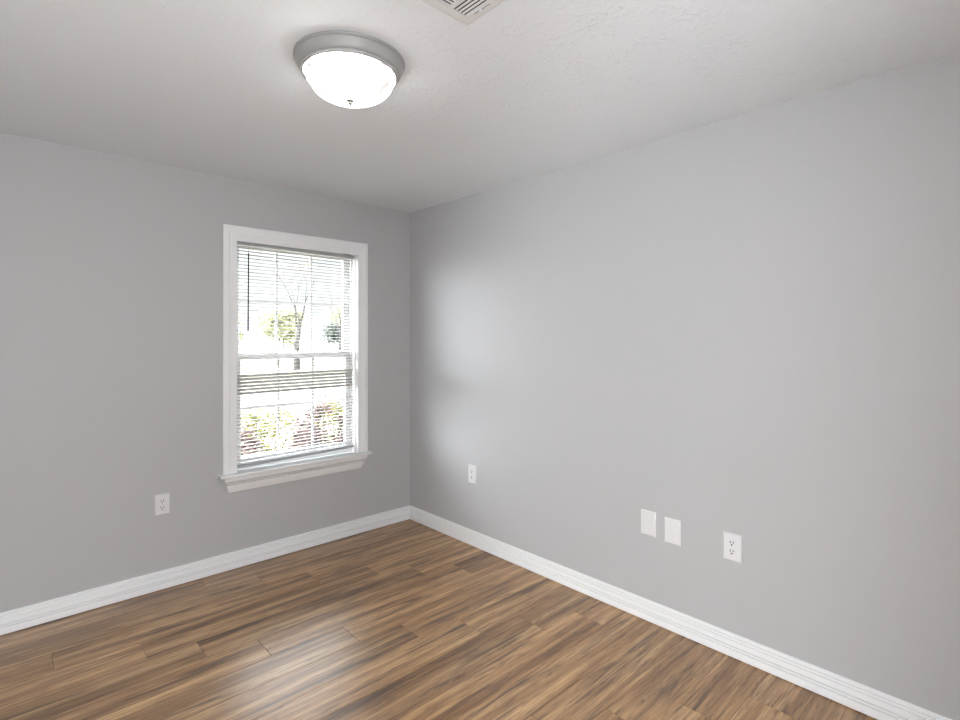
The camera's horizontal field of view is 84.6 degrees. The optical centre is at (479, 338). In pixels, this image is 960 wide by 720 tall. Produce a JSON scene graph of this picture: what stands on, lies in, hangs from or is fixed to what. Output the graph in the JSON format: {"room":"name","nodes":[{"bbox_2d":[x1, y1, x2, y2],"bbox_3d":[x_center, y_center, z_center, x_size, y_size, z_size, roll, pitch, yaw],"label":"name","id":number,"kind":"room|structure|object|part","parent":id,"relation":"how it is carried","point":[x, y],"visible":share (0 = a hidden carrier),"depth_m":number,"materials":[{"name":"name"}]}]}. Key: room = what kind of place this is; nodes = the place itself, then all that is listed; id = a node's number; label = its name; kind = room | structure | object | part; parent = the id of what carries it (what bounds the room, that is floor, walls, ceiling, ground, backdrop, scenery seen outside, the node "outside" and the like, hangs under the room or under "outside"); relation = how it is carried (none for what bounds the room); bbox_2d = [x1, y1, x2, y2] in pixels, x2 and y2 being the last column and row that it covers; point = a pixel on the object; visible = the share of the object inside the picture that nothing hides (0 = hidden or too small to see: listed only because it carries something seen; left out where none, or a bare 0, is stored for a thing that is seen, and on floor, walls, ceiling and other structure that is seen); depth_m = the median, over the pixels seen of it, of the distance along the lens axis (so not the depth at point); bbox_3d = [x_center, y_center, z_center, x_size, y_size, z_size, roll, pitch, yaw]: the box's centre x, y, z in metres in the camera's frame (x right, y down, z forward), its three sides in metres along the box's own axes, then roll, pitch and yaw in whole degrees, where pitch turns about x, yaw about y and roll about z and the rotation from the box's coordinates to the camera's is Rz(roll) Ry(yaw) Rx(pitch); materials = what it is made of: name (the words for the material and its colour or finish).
{"room":"empty bedroom","nodes":[
{"label":"empty bedroom","id":0,"kind":"room"},
{"bbox_2d":[0,132,409,612],"bbox_3d":[-1.710,0.421,3.246,3.320,3.040,0.160,0,0,-43],"label":"wall","id":1,"kind":"structure","parent":0,"point":[111,266],"depth_m":2.95,"materials":[{"name":"grey paint"}]},
{"bbox_2d":[154,493,169,515],"bbox_3d":[-1.822,0.954,3.026,0.078,0.118,0.009,0,0,-43],"label":"power outlet","id":2,"kind":"object","parent":1,"relation":"attached to","point":[161,501],"visible":1,"depth_m":3.02,"materials":[{"name":"white plastic"}]},
{"bbox_2d":[159,505,165,510],"bbox_3d":[-1.820,0.974,3.024,0.034,0.028,0.003,0,0,-43],"label":"receptacle","id":3,"kind":"object","parent":2,"relation":"attached to","point":[161,507],"depth_m":3.02,"materials":[{"name":"white plastic"}]},
{"bbox_2d":[159,498,165,503],"bbox_3d":[-1.820,0.934,3.024,0.034,0.028,0.003,0,0,-43],"label":"receptacle","id":4,"kind":"object","parent":2,"relation":"attached to","point":[161,500],"depth_m":3.02,"materials":[{"name":"white plastic"}]},
{"bbox_2d":[0,505,409,634],"bbox_3d":[-1.651,1.387,3.183,3.000,0.108,0.014,0,0,-43],"label":"baseboard","id":5,"kind":"structure","parent":1,"relation":"attached to","point":[24,617],"depth_m":3.08,"materials":[{"name":"white wood"}]},
{"bbox_2d":[218,224,371,492],"bbox_3d":[-1.256,0.128,3.628,1.050,1.662,0.220,0,0,-43],"label":"window","id":6,"kind":"structure","parent":1,"relation":"in","point":[245,478],"depth_m":3.60,"materials":[{"name":"white"}]},
{"bbox_2d":[239,253,342,351],"bbox_3d":[-1.300,-0.243,3.690,0.745,0.680,0.006,0,0,-43],"label":"grille","id":7,"kind":"object","parent":6,"relation":"attached to","point":[276,276],"depth_m":3.70,"materials":[{"name":"white plastic"}]},
{"bbox_3d":[-1.300,-0.246,3.690,0.837,0.774,0.026,0,0,-43],"label":"sash","id":8,"kind":"part","parent":6,"relation":"part of","materials":[{"name":"clear glass"}]},
{"bbox_2d":[241,358,344,451],"bbox_3d":[-1.279,0.456,3.667,0.745,0.629,0.006,0,0,-43],"label":"grille","id":9,"kind":"object","parent":6,"relation":"attached to","point":[278,362],"depth_m":3.65,"materials":[{"name":"white plastic"}]},
{"bbox_3d":[-1.279,0.459,3.667,0.837,0.727,0.028,0,0,-43],"label":"sash","id":10,"kind":"part","parent":6,"relation":"part of","materials":[{"name":"white plastic"}]},
{"bbox_2d":[237,241,353,468],"bbox_3d":[-1.239,0.089,3.623,0.829,1.474,0.044,0,0,-43],"label":"window blind","id":11,"kind":"object","parent":6,"relation":"attached to","point":[343,374],"visible":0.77,"depth_m":3.59,"materials":[{"name":"grey plastic"}]},
{"bbox_3d":[-1.443,0.106,3.441,0.001,1.400,0.029,0,0,-43],"label":"ladder cord","id":12,"kind":"part","parent":11,"relation":"part of","materials":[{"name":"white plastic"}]},
{"bbox_3d":[-1.243,0.808,3.627,0.827,0.036,0.023,0,0,-43],"label":"rail","id":13,"kind":"part","parent":11,"relation":"part of","materials":[{"name":"grey plastic"}]},
{"bbox_3d":[-1.278,0.097,3.667,0.859,1.499,0.114,0,0,-43],"label":"frame","id":14,"kind":"part","parent":6,"relation":"part of","materials":[{"name":"white plastic"}]},
{"bbox_2d":[0,519,877,719],"bbox_3d":[-0.268,1.501,1.700,3.320,0.120,4.388,0,0,-43],"label":"floor","id":15,"kind":"structure","parent":0,"point":[409,619],"depth_m":2.38,"materials":[{"name":"wood"}]},
{"bbox_2d":[0,0,959,212],"bbox_3d":[-0.308,-1.059,1.744,3.320,0.120,4.270,0,0,-43],"label":"ceiling","id":16,"kind":"structure","parent":0,"point":[525,89],"depth_m":2.03,"materials":[{"name":"white paint"}]},
{"bbox_2d":[293,30,404,107],"bbox_3d":[-0.467,-0.919,1.903,0.389,0.159,0.389,0,0,-43],"label":"ceiling lamp","id":17,"kind":"object","parent":16,"relation":"attached to","point":[350,69],"visible":1,"depth_m":1.79,"materials":[{"name":"frosted white glass"},{"name":"brushed nickel metal"}]},
{"bbox_3d":[-0.467,-0.904,1.903,0.320,0.097,0.320,0,0,-43],"label":"lamp shade","id":18,"kind":"part","parent":17,"relation":"part of","materials":[{"name":"white glass"}]},
{"bbox_2d":[422,0,504,24],"bbox_3d":[-0.103,-0.991,1.484,0.360,0.016,0.200,0,0,-43],"label":"ceiling vent","id":19,"kind":"object","parent":16,"relation":"in","point":[465,11],"visible":1,"depth_m":1.58,"materials":[{"name":"white metal"}]},
{"bbox_2d":[410,50,959,719],"bbox_3d":[0.902,0.421,2.763,0.160,3.040,4.110,0,0,-43],"label":"wall","id":20,"kind":"structure","parent":0,"point":[747,325],"depth_m":2.35,"materials":[{"name":"grey paint"}]},
{"bbox_2d":[468,464,475,483],"bbox_3d":[-0.056,0.945,3.666,0.009,0.127,0.079,0,0,-43],"label":"power outlet","id":21,"kind":"object","parent":20,"relation":"attached to","point":[471,468],"visible":1,"depth_m":3.66,"materials":[{"name":"white plastic"}]},
{"bbox_2d":[641,509,655,536],"bbox_3d":[0.857,0.942,2.689,0.007,0.126,0.083,0,0,-43],"label":"blank wall plate","id":22,"kind":"object","parent":20,"relation":"attached to","point":[648,518],"visible":1,"depth_m":2.68,"materials":[{"name":"white plastic"}]},
{"bbox_2d":[665,517,680,545],"bbox_3d":[0.945,0.950,2.594,0.007,0.123,0.083,0,0,-43],"label":"blank wall plate","id":23,"kind":"object","parent":20,"relation":"attached to","point":[672,526],"visible":1,"depth_m":2.59,"materials":[{"name":"white plastic"}]},
{"bbox_2d":[410,505,951,719],"bbox_3d":[0.784,1.387,2.762,0.014,0.108,3.950,0,0,-43],"label":"baseboard","id":24,"kind":"structure","parent":20,"relation":"attached to","point":[879,705],"depth_m":2.46,"materials":[{"name":"white wood"}]},
{"bbox_2d":[723,531,741,563],"bbox_3d":[1.139,0.945,2.385,0.009,0.124,0.081,0,0,-43],"label":"power outlet","id":25,"kind":"object","parent":20,"relation":"attached to","point":[732,543],"visible":1,"depth_m":2.38,"materials":[{"name":"white plastic"}]},
{"bbox_2d":[728,548,735,554],"bbox_3d":[1.137,0.965,2.383,0.003,0.028,0.034,0,0,-43],"label":"receptacle","id":26,"kind":"object","parent":25,"relation":"attached to","point":[731,551],"depth_m":2.38,"materials":[{"name":"white plastic"}]},
{"bbox_2d":[728,539,735,546],"bbox_3d":[1.137,0.925,2.383,0.003,0.028,0.034,0,0,-43],"label":"receptacle","id":27,"kind":"object","parent":25,"relation":"attached to","point":[731,542],"depth_m":2.38,"materials":[{"name":"white plastic"}]},
{"label":"outside","id":28,"kind":"structure","parent":0,"visible":0},
{"bbox_2d":[239,341,343,449],"bbox_3d":[-80.995,1.891,134.418,380.000,0.001,299.840,0,0,-43],"label":"lawn","id":29,"kind":"structure","parent":28,"point":[328,365],"depth_m":35.16,"materials":[{"name":"green plant"}]},
{"bbox_2d":[239,314,243,343],"bbox_3d":[-52.947,-2.396,107.960,9.810,9.146,8.617,0,0,-43],"label":"leafy tree","id":30,"kind":"object","parent":29,"relation":"on","point":[240,315],"visible":0.02,"depth_m":109.53,"materials":[{"name":"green plant"}]},
{"bbox_2d":[255,307,303,345],"bbox_3d":[-47.101,-2.659,122.343,11.008,9.182,12.066,0,0,-43],"label":"leafy tree","id":31,"kind":"object","parent":29,"relation":"on","point":[267,331],"visible":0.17,"depth_m":121.60,"materials":[{"name":"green plant"}]},
{"bbox_2d":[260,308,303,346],"bbox_3d":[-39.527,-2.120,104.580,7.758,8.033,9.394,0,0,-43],"label":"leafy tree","id":32,"kind":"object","parent":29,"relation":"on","point":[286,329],"visible":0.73,"depth_m":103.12,"materials":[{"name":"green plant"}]},
{"bbox_2d":[261,251,330,369],"bbox_3d":[-11.019,-1.833,31.671,6.103,7.472,3.914,0,0,32],"label":"bare tree","id":33,"kind":"object","parent":29,"relation":"on","point":[296,343],"visible":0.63,"depth_m":31.07,"materials":[{"name":"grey plant"}]},
{"bbox_2d":[313,280,341,350],"bbox_3d":[-14.274,-2.211,54.282,6.243,8.245,4.827,0,0,-43],"label":"bare tree","id":34,"kind":"object","parent":29,"relation":"on","point":[315,280],"visible":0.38,"depth_m":53.29,"materials":[{"name":"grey plant"}]},
{"bbox_2d":[320,321,338,347],"bbox_3d":[-27.519,-0.640,99.089,5.693,5.134,5.775,0,0,-43],"label":"leafy tree","id":35,"kind":"object","parent":29,"relation":"on","point":[330,321],"visible":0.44,"depth_m":98.53,"materials":[{"name":"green plant"}]},
{"bbox_2d":[328,306,341,324],"bbox_3d":[-29.004,-3.282,120.114,10.110,10.357,12.548,0,0,-43],"label":"leafy tree","id":36,"kind":"object","parent":29,"relation":"on","point":[333,306],"visible":0.06,"depth_m":119.98,"materials":[{"name":"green plant"}]},
{"bbox_3d":[-2.105,1.886,5.503,8.500,0.050,2.200,0,0,-43],"label":"mulch bed","id":37,"kind":"object","parent":29,"relation":"on","visible":0},
{"bbox_2d":[241,425,265,454],"bbox_3d":[-2.182,1.331,5.007,0.388,1.084,0.460,0,0,19],"label":"shrub","id":38,"kind":"object","parent":37,"relation":"on","point":[247,432],"visible":0.1,"depth_m":4.98,"materials":[{"name":"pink plant"}]},
{"bbox_2d":[241,402,296,452],"bbox_3d":[-2.408,1.294,5.929,0.774,1.159,0.727,0,0,1],"label":"shrub","id":39,"kind":"object","parent":37,"relation":"on","point":[261,410],"visible":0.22,"depth_m":5.91,"materials":[{"name":"green plant"}]},
{"bbox_2d":[286,400,332,449],"bbox_3d":[-1.744,1.251,5.384,0.551,1.243,0.517,0,0,-43],"label":"shrub","id":40,"kind":"object","parent":37,"relation":"on","point":[318,404],"visible":0.39,"depth_m":5.40,"materials":[{"name":"green plant"}]},
{"bbox_2d":[306,392,343,445],"bbox_3d":[-1.866,1.267,6.512,0.612,1.212,0.528,0,0,15],"label":"shrub","id":41,"kind":"object","parent":37,"relation":"on","point":[325,397],"visible":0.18,"depth_m":6.50,"materials":[{"name":"green plant"}]},
{"bbox_2d":[328,413,343,443],"bbox_3d":[-1.392,1.337,5.735,0.459,1.071,0.397,0,0,-43],"label":"shrub","id":42,"kind":"object","parent":37,"relation":"on","point":[343,413],"visible":0.06,"depth_m":5.67,"materials":[{"name":"green plant"}]},
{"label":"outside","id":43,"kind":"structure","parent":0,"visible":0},
{"bbox_2d":[241,387,343,406],"bbox_3d":[1.372,1.909,24.132,90.000,0.065,4.500,0,0,-43],"label":"driveway","id":44,"kind":"structure","parent":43,"point":[335,388],"depth_m":16.96,"materials":[{"name":"concrete"}]}
]}

